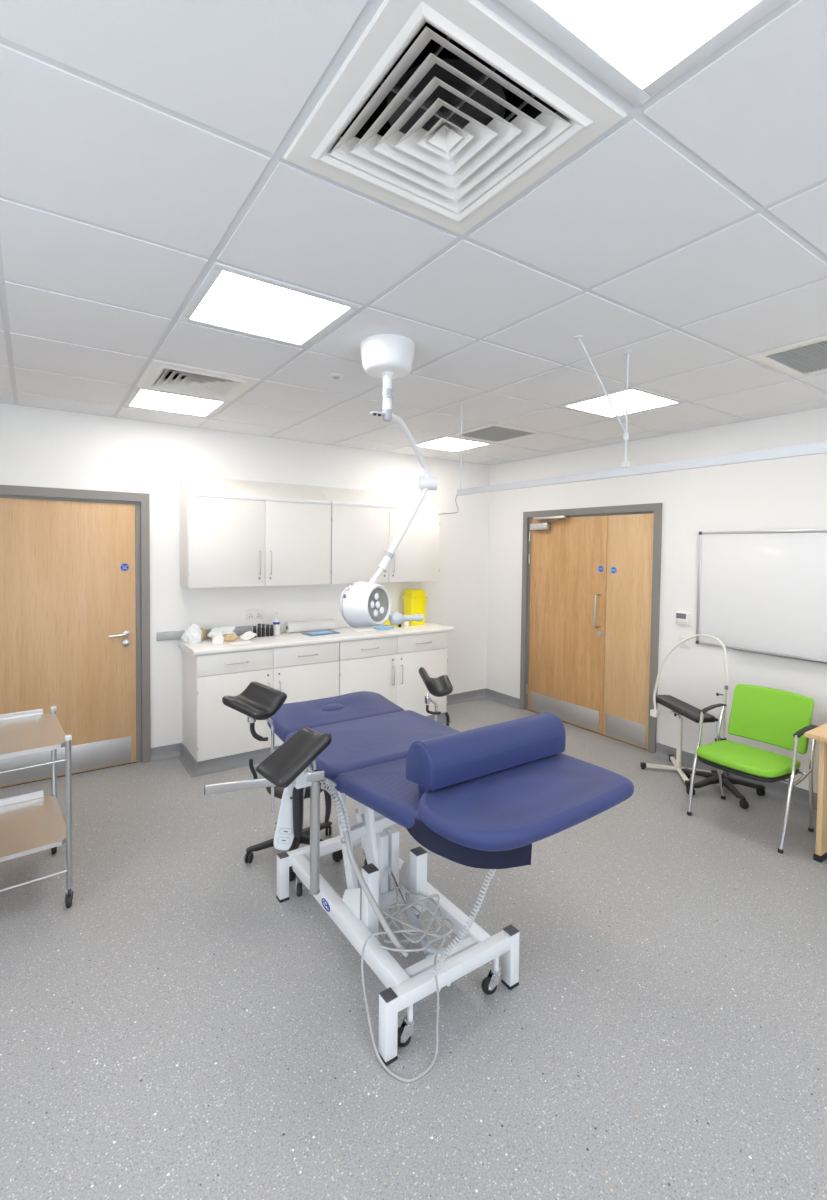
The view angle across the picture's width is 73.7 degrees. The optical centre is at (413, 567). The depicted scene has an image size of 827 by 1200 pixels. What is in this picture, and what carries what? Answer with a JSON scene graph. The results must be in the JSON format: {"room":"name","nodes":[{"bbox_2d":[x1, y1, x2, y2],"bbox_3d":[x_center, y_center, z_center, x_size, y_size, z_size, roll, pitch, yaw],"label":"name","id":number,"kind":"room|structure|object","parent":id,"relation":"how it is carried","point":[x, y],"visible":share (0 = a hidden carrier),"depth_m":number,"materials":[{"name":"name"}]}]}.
{"room":"examination room","nodes":[
{"label":"examination room","id":0,"kind":"room"},
{"bbox_2d":[0,403,489,747],"bbox_3d":[-1.757,0.033,4.661,6.549,3.003,0.140,-1,2,-35],"label":"wall","id":1,"kind":"structure","parent":0,"point":[40,447],"depth_m":4.66,"materials":[{"name":"white paint"}]},
{"bbox_2d":[0,485,150,787],"bbox_3d":[-2.575,0.485,4.069,1.140,2.120,0.178,-1,2,-35],"label":"door","id":2,"kind":"structure","parent":1,"relation":"in","point":[75,563],"depth_m":4.10,"materials":[{"name":"brown wood"}]},
{"bbox_2d":[157,626,251,640],"bbox_3d":[-1.726,0.547,4.599,0.760,0.070,0.029,-1,2,-35],"label":"rail","id":3,"kind":"object","parent":1,"relation":"attached to","point":[170,635],"visible":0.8,"depth_m":4.46,"materials":[{"name":"grey"}]},
{"bbox_2d":[246,609,262,619],"bbox_3d":[-1.392,0.407,4.835,0.146,0.086,0.012,-1,2,-35],"label":"wall socket","id":4,"kind":"object","parent":1,"relation":"attached to","point":[251,613],"visible":1,"depth_m":4.83,"materials":[{"name":"white plastic"}]},
{"bbox_2d":[179,475,331,587],"bbox_3d":[-1.302,-0.300,4.671,1.206,0.893,0.331,-1,2,-35],"label":"upper cabinet","id":5,"kind":"object","parent":1,"relation":"attached to","point":[234,533],"visible":1,"depth_m":4.52,"materials":[{"name":"white laminate"}]},
{"bbox_2d":[151,688,485,761],"bbox_3d":[-1.721,1.486,4.634,6.269,0.100,0.045,-1,2,-35],"label":"baseboard","id":6,"kind":"structure","parent":1,"relation":"attached to","point":[171,751],"depth_m":4.52,"materials":[{"name":"plastic"}]},
{"bbox_2d":[318,486,439,583],"bbox_3d":[-0.306,-0.311,5.356,1.206,0.893,0.331,-1,2,-35],"label":"upper cabinet","id":7,"kind":"object","parent":1,"relation":"attached to","point":[365,524],"visible":0.89,"depth_m":5.22,"materials":[{"name":"white laminate"}]},
{"bbox_2d":[0,402,826,464],"bbox_3d":[0.298,-1.023,1.657,6.269,0.002,7.061,-1,2,-35],"label":"trim","id":8,"kind":"structure","parent":1,"relation":"attached to","point":[0,402],"depth_m":4.50,"materials":[{"name":"white"}]},
{"bbox_2d":[0,698,826,1199],"bbox_3d":[0.318,1.688,2.027,6.869,0.080,7.661,-1,2,-35],"label":"floor","id":9,"kind":"structure","parent":0,"point":[180,1029],"depth_m":2.04,"materials":[{"name":"plastic"}]},
{"bbox_2d":[0,706,73,907],"bbox_3d":[-2.143,1.193,2.557,0.897,0.818,0.646,-1,2,-39],"label":"trolley","id":10,"kind":"object","parent":9,"relation":"on","point":[32,822],"visible":1,"depth_m":2.67,"materials":[{"name":"beige wood"}]},
{"bbox_2d":[0,709,64,758],"bbox_3d":[-2.142,0.811,2.554,0.868,0.051,0.597,-1,2,-39],"label":"tray","id":11,"kind":"object","parent":10,"relation":"on","point":[32,731],"depth_m":2.71,"materials":[{"name":"beige wood"}]},
{"bbox_2d":[0,792,65,861],"bbox_3d":[-2.147,1.271,2.569,0.868,0.051,0.597,-1,2,-39],"label":"tray","id":12,"kind":"object","parent":10,"relation":"on","point":[32,822],"depth_m":2.73,"materials":[{"name":"beige wood"}]},
{"bbox_2d":[182,642,339,775],"bbox_3d":[-1.258,1.089,4.638,1.180,0.904,0.531,-1,2,-35],"label":"base cabinet","id":13,"kind":"object","parent":9,"relation":"on","point":[218,736],"visible":0.7,"depth_m":4.32,"materials":[{"name":"white"}]},
{"bbox_2d":[178,744,197,777],"bbox_3d":[-1.761,1.497,4.293,0.047,0.100,0.481,-1,2,-35],"label":"trim","id":14,"kind":"structure","parent":13,"relation":"attached to","point":[190,764],"depth_m":4.27,"materials":[{"name":"plastic"}]},
{"bbox_2d":[178,622,453,655],"bbox_3d":[-0.757,0.611,4.963,2.443,0.040,0.531,-1,2,-35],"label":"countertop","id":15,"kind":"structure","parent":13,"relation":"on","point":[205,647],"depth_m":4.68,"materials":[{"name":"white laminate"}]},
{"bbox_2d":[181,624,202,643],"bbox_3d":[-1.763,0.520,4.410,0.158,0.155,0.147,1,2,5],"label":"plastic bag","id":16,"kind":"object","parent":15,"relation":"on","point":[192,634],"visible":1,"depth_m":4.36,"materials":[{"name":"white plastic"}]},
{"bbox_2d":[201,627,205,639],"bbox_3d":[-1.732,0.541,4.536,0.048,0.104,0.051,2,2,27],"label":"crumpled paper","id":17,"kind":"object","parent":15,"relation":"on","point":[202,629],"visible":0.66,"depth_m":4.53,"materials":[{"name":"beige paper"}]},
{"bbox_2d":[212,633,223,644],"bbox_3d":[-1.542,0.560,4.350,0.089,0.084,0.030,-1,2,-35],"label":"carton","id":18,"kind":"object","parent":15,"relation":"on","point":[218,638],"visible":1,"depth_m":4.34,"materials":[{"name":"white cardboard"}]},
{"bbox_2d":[207,625,235,637],"bbox_3d":[-1.578,0.535,4.541,0.231,0.119,0.116,-1,2,-35],"label":"pack","id":19,"kind":"object","parent":15,"relation":"on","point":[223,630],"visible":0.65,"depth_m":4.52,"materials":[{"name":"white plastic"}]},
{"bbox_2d":[224,634,237,641],"bbox_3d":[-1.486,0.567,4.477,0.124,0.062,0.060,-1,2,-35],"label":"crumpled paper","id":20,"kind":"object","parent":15,"relation":"on","point":[229,637],"visible":0.96,"depth_m":4.46,"materials":[{"name":"beige paper"}]},
{"bbox_2d":[229,641,251,644],"bbox_3d":[-1.378,0.598,4.403,0.184,0.007,0.109,-1,3,-41],"label":"paper sheet","id":21,"kind":"object","parent":15,"relation":"on","point":[241,642],"visible":1,"depth_m":4.39,"materials":[{"name":"white paper"}]},
{"bbox_2d":[239,631,256,639],"bbox_3d":[-1.365,0.560,4.561,0.138,0.073,0.080,-1,2,-35],"label":"pack","id":22,"kind":"object","parent":15,"relation":"on","point":[248,635],"visible":1,"depth_m":4.53,"materials":[{"name":"white paper"}]},
{"bbox_2d":[253,626,256,636],"bbox_3d":[-1.351,0.545,4.699,0.030,0.095,0.030,-1,2,-35],"label":"tube","id":23,"kind":"object","parent":15,"relation":"on","point":[254,627],"visible":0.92,"depth_m":4.69,"materials":[{"name":"black plastic"}]},
{"bbox_2d":[257,624,260,636],"bbox_3d":[-1.319,0.535,4.716,0.030,0.113,0.030,-1,2,-35],"label":"tube","id":24,"kind":"object","parent":15,"relation":"on","point":[259,625],"visible":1,"depth_m":4.71,"materials":[{"name":"black plastic"}]},
{"bbox_2d":[261,624,264,636],"bbox_3d":[-1.290,0.538,4.741,0.030,0.107,0.030,-1,2,-35],"label":"tube","id":25,"kind":"object","parent":15,"relation":"on","point":[263,625],"visible":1,"depth_m":4.73,"materials":[{"name":"black plastic"}]},
{"bbox_2d":[266,624,268,635],"bbox_3d":[-1.258,0.541,4.758,0.030,0.101,0.030,-1,2,-35],"label":"tube","id":26,"kind":"object","parent":15,"relation":"on","point":[267,625],"visible":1,"depth_m":4.75,"materials":[{"name":"black plastic"}]},
{"bbox_2d":[270,625,272,635],"bbox_3d":[-1.230,0.543,4.783,0.030,0.095,0.030,-1,2,-35],"label":"tube","id":27,"kind":"object","parent":15,"relation":"on","point":[271,626],"visible":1,"depth_m":4.77,"materials":[{"name":"black plastic"}]},
{"bbox_2d":[273,612,279,634],"bbox_3d":[-1.200,0.490,4.831,0.059,0.198,0.059,1,2,10],"label":"pump bottle","id":28,"kind":"object","parent":15,"relation":"on","point":[276,622],"visible":1,"depth_m":4.81,"materials":[{"name":"white plastic"}]},
{"bbox_2d":[285,619,335,632],"bbox_3d":[-0.944,0.536,5.077,0.464,0.094,0.094,-1,2,-35],"label":"paper roll","id":29,"kind":"object","parent":15,"relation":"on","point":[303,626],"visible":1,"depth_m":5.03,"materials":[{"name":"white paper"}]},
{"bbox_2d":[301,630,339,635],"bbox_3d":[-0.827,0.582,4.934,0.300,0.016,0.180,-1,3,-41],"label":"packet","id":30,"kind":"object","parent":15,"relation":"on","point":[325,632],"visible":1,"depth_m":4.89,"materials":[{"name":"blue plastic"}]},
{"bbox_2d":[354,629,375,631],"bbox_3d":[-0.447,0.582,5.123,0.180,0.012,0.100,0,2,-29],"label":"pack","id":31,"kind":"object","parent":15,"relation":"on","point":[357,630],"visible":1,"depth_m":5.09,"materials":[{"name":"white paper"}]},
{"bbox_2d":[373,625,393,629],"bbox_3d":[-0.284,0.572,5.265,0.110,0.026,0.170,2,3,41],"label":"packet","id":32,"kind":"object","parent":15,"relation":"on","point":[383,627],"visible":0.94,"depth_m":5.23,"materials":[{"name":"blue plastic"}]},
{"bbox_2d":[402,589,427,625],"bbox_3d":[0.014,0.399,5.615,0.200,0.355,0.176,-1,2,-35],"label":"bin","id":33,"kind":"object","parent":15,"relation":"on","point":[414,599],"visible":0.96,"depth_m":5.55,"materials":[{"name":"yellow plastic"}]},
{"bbox_2d":[244,780,342,881],"bbox_3d":[-0.670,1.386,3.094,0.541,0.428,0.509,-1,2,-35],"label":"stool","id":34,"kind":"object","parent":9,"relation":"on","point":[304,838],"visible":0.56,"depth_m":3.01,"materials":[{"name":"black plastic"}]},
{"bbox_2d":[339,632,447,723],"bbox_3d":[-0.284,1.077,5.308,1.184,0.904,0.531,-1,2,-35],"label":"base cabinet","id":35,"kind":"object","parent":9,"relation":"on","point":[389,667],"visible":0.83,"depth_m":5.12,"materials":[{"name":"white"}]},
{"bbox_2d":[204,667,633,1082],"bbox_3d":[-0.098,1.080,2.320,1.470,1.106,1.744,-1,2,-35],"label":"couch","id":36,"kind":"object","parent":9,"relation":"on","point":[358,744],"visible":0.97,"depth_m":2.08,"materials":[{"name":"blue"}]},
{"bbox_2d":[267,691,403,741],"bbox_3d":[-0.412,0.778,2.923,0.690,0.124,0.375,-1,2,-35],"label":"cushion","id":37,"kind":"object","parent":36,"relation":"on","point":[291,717],"depth_m":2.87,"materials":[{"name":"blue leather"}]},
{"bbox_2d":[285,710,459,780],"bbox_3d":[-0.161,0.804,2.544,0.733,0.098,0.545,-1,2,-35],"label":"cushion","id":38,"kind":"object","parent":36,"relation":"on","point":[360,743],"depth_m":2.47,"materials":[{"name":"blue leather"}]},
{"bbox_2d":[334,758,423,828],"bbox_3d":[0.160,0.806,2.089,0.734,0.127,0.612,-1,2,-35],"label":"cushion","id":39,"kind":"object","parent":36,"relation":"on","point":[381,785],"depth_m":1.97,"materials":[{"name":"blue leather"}]},
{"bbox_2d":[406,712,565,790],"bbox_3d":[0.280,0.644,1.992,0.647,0.154,0.160,-1,2,-35],"label":"bolster cushion","id":40,"kind":"object","parent":36,"relation":"on","point":[433,764],"visible":1,"depth_m":1.89,"materials":[{"name":"blue leather"}]},
{"bbox_2d":[418,753,633,850],"bbox_3d":[0.346,0.749,1.850,0.752,0.067,0.490,-1,2,-35],"label":"cushion","id":41,"kind":"object","parent":36,"relation":"on","point":[525,804],"depth_m":1.70,"materials":[{"name":"blue leather"}]},
{"bbox_2d":[640,695,716,787],"bbox_3d":[2.059,1.320,4.250,0.432,0.545,0.555,-1,2,-35],"label":"stand","id":42,"kind":"object","parent":9,"relation":"on","point":[678,707],"visible":0.92,"depth_m":4.25,"materials":[{"name":"white metal"}]},
{"bbox_2d":[681,768,764,808],"label":"base","id":43,"kind":"object","parent":9,"relation":"on","point":[727,780],"depth_m":3.90,"materials":[{"name":"black plastic"}]},
{"bbox_2d":[650,634,727,740],"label":"floor lamp","id":44,"kind":"object","parent":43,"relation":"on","point":[654,712],"depth_m":3.98,"materials":[{"name":"white plastic"}]},
{"bbox_2d":[687,684,818,853],"bbox_3d":[2.145,1.211,3.496,0.617,0.817,0.584,-1,2,-35],"label":"chair","id":45,"kind":"object","parent":9,"relation":"on","point":[780,718],"visible":0.97,"depth_m":3.50,"materials":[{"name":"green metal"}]},
{"bbox_2d":[804,723,826,862],"bbox_3d":[2.953,1.291,2.584,0.866,0.737,1.658,-1,2,-35],"label":"desk","id":46,"kind":"object","parent":9,"relation":"on","point":[819,733],"visible":1,"depth_m":3.06,"materials":[{"name":"brown wood"}]},
{"bbox_2d":[0,0,826,464],"bbox_3d":[0.300,-1.224,1.650,6.549,0.400,7.341,-1,2,-35],"label":"ceiling","id":47,"kind":"structure","parent":0,"point":[144,144],"depth_m":1.74,"materials":[{"name":"white tile"}]},
{"bbox_2d":[123,386,230,417],"bbox_3d":[-1.625,-1.132,3.771,0.575,0.032,0.575,-1,2,-35],"label":"recessed light","id":48,"kind":"object","parent":47,"relation":"in","point":[140,397],"visible":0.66,"depth_m":3.76,"materials":[{"name":"white plastic"}]},
{"bbox_2d":[136,359,260,400],"bbox_3d":[-1.284,-1.210,3.274,0.575,0.254,0.575,-1,2,-35],"label":"ceiling vent","id":49,"kind":"object","parent":47,"relation":"in","point":[182,379],"visible":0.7,"depth_m":3.27,"materials":[{"name":"white plastic"}]},
{"bbox_2d":[179,262,361,348],"bbox_3d":[-0.605,-1.070,2.289,0.575,0.032,0.575,-1,2,-35],"label":"recessed light","id":50,"kind":"object","parent":47,"relation":"in","point":[229,298],"visible":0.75,"depth_m":2.25,"materials":[{"name":"white plastic"}]},
{"bbox_2d":[329,374,342,378],"bbox_3d":[-0.436,-1.075,3.113,0.080,0.015,0.080,-1,2,-35],"label":"smoke detector","id":51,"kind":"object","parent":47,"relation":"attached to","point":[335,376],"visible":1,"depth_m":3.10,"materials":[{"name":"white plastic"}]},
{"bbox_2d":[340,334,437,627],"bbox_3d":[-0.056,-0.372,2.839,0.604,1.389,0.498,-1,2,-35],"label":"lamp","id":52,"kind":"object","parent":47,"relation":"hanging from","point":[363,604],"visible":1,"depth_m":2.78,"materials":[{"name":"white metal"}]},
{"bbox_2d":[409,436,494,452],"bbox_3d":[0.352,-1.155,5.131,0.575,0.032,0.575,-1,2,-35],"label":"recessed light","id":53,"kind":"object","parent":47,"relation":"in","point":[445,443],"visible":0.59,"depth_m":5.13,"materials":[{"name":"white plastic"}]},
{"bbox_2d":[417,437,484,450],"bbox_3d":[0.352,-1.155,5.131,0.503,0.014,0.503,-1,2,-35],"label":"diffuser","id":54,"kind":"object","parent":53,"relation":"attached to","point":[444,443],"depth_m":5.15,"materials":[{"name":"white plastic"}]},
{"bbox_2d":[283,0,626,234],"bbox_3d":[0.077,-1.127,1.298,0.575,0.254,0.575,-1,2,-35],"label":"ceiling vent","id":55,"kind":"object","parent":47,"relation":"in","point":[442,113],"visible":0.99,"depth_m":1.27,"materials":[{"name":"white plastic"}]},
{"bbox_2d":[448,423,544,443],"bbox_3d":[0.692,-1.129,4.638,0.575,0.023,0.575,-1,2,-35],"label":"ceiling vent","id":56,"kind":"object","parent":47,"relation":"in","point":[496,433],"visible":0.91,"depth_m":4.61,"materials":[{"name":"white plastic"}]},
{"bbox_2d":[558,386,685,418],"bbox_3d":[1.372,-1.093,3.650,0.575,0.032,0.575,-1,2,-35],"label":"recessed light","id":57,"kind":"object","parent":47,"relation":"in","point":[640,400],"visible":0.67,"depth_m":3.63,"materials":[{"name":"white plastic"}]},
{"bbox_2d":[570,389,673,415],"bbox_3d":[1.372,-1.092,3.650,0.503,0.014,0.503,-1,2,-35],"label":"diffuser","id":58,"kind":"object","parent":57,"relation":"attached to","point":[638,400],"depth_m":3.65,"materials":[{"name":"white plastic"}]},
{"bbox_2d":[438,335,826,514],"bbox_3d":[1.120,-0.670,2.281,0.388,0.731,3.731,-1,2,-35],"label":"rail","id":59,"kind":"object","parent":47,"relation":"hanging from","point":[814,448],"visible":1,"depth_m":2.61,"materials":[{"name":"white metal"}]},
{"bbox_2d":[499,0,785,107],"bbox_3d":[0.416,-1.008,0.808,0.575,0.032,0.575,-1,2,-35],"label":"recessed light","id":60,"kind":"object","parent":47,"relation":"in","point":[638,48],"visible":1,"depth_m":1.03,"materials":[{"name":"white plastic"}]},
{"bbox_2d":[539,0,754,85],"bbox_3d":[0.416,-1.007,0.808,0.503,0.014,0.503,-1,2,-35],"label":"diffuser","id":61,"kind":"object","parent":60,"relation":"attached to","point":[638,42],"depth_m":1.03,"materials":[{"name":"white plastic"}]},
{"bbox_2d":[747,335,826,378],"bbox_3d":[2.052,-1.047,2.662,0.575,0.023,0.575,-1,2,-35],"label":"ceiling vent","id":62,"kind":"object","parent":47,"relation":"in","point":[806,358],"visible":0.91,"depth_m":2.75,"materials":[{"name":"white plastic"}]},
{"bbox_2d":[486,407,826,792],"bbox_3d":[2.924,0.125,3.514,0.140,3.003,7.061,-1,2,-35],"label":"wall","id":63,"kind":"structure","parent":0,"point":[790,493],"depth_m":4.42,"materials":[{"name":"white paint"}]},
{"bbox_2d":[520,503,662,753],"bbox_3d":[1.640,0.492,5.301,0.196,2.120,1.572,-1,2,-35],"label":"door","id":64,"kind":"structure","parent":63,"relation":"in","point":[591,577],"depth_m":5.19,"materials":[{"name":"brown wood"}]},
{"bbox_2d":[486,688,817,809],"bbox_3d":[2.831,1.577,3.510,0.045,0.100,7.061,-1,2,-35],"label":"baseboard","id":65,"kind":"structure","parent":63,"relation":"attached to","point":[800,796],"depth_m":4.32,"materials":[{"name":"plastic"}]},
{"bbox_2d":[675,611,690,625],"bbox_3d":[2.174,0.411,4.461,0.026,0.105,0.118,-1,2,-35],"label":"thermostat","id":66,"kind":"object","parent":63,"relation":"attached to","point":[681,618],"visible":1,"depth_m":4.45,"materials":[{"name":"white plastic"}]},
{"bbox_2d":[680,636,690,647],"bbox_3d":[2.191,0.602,4.450,0.014,0.088,0.088,-1,2,-35],"label":"wall switch","id":67,"kind":"object","parent":63,"relation":"attached to","point":[687,644],"visible":0.74,"depth_m":4.44,"materials":[{"name":"white plastic"}]},
{"bbox_2d":[696,529,826,663],"bbox_3d":[2.740,0.190,3.600,0.066,0.886,1.810,-1,2,-35],"label":"whiteboard","id":68,"kind":"object","parent":63,"relation":"attached to","point":[760,591],"visible":1,"depth_m":3.95,"materials":[{"name":"white plastic"}]},
{"bbox_2d":[732,648,826,663],"bbox_3d":[2.726,0.625,3.609,0.045,0.010,1.208,-1,2,-35],"label":"tray","id":69,"kind":"object","parent":68,"relation":"on","point":[784,654],"depth_m":3.84,"materials":[{"name":"silver metal"}]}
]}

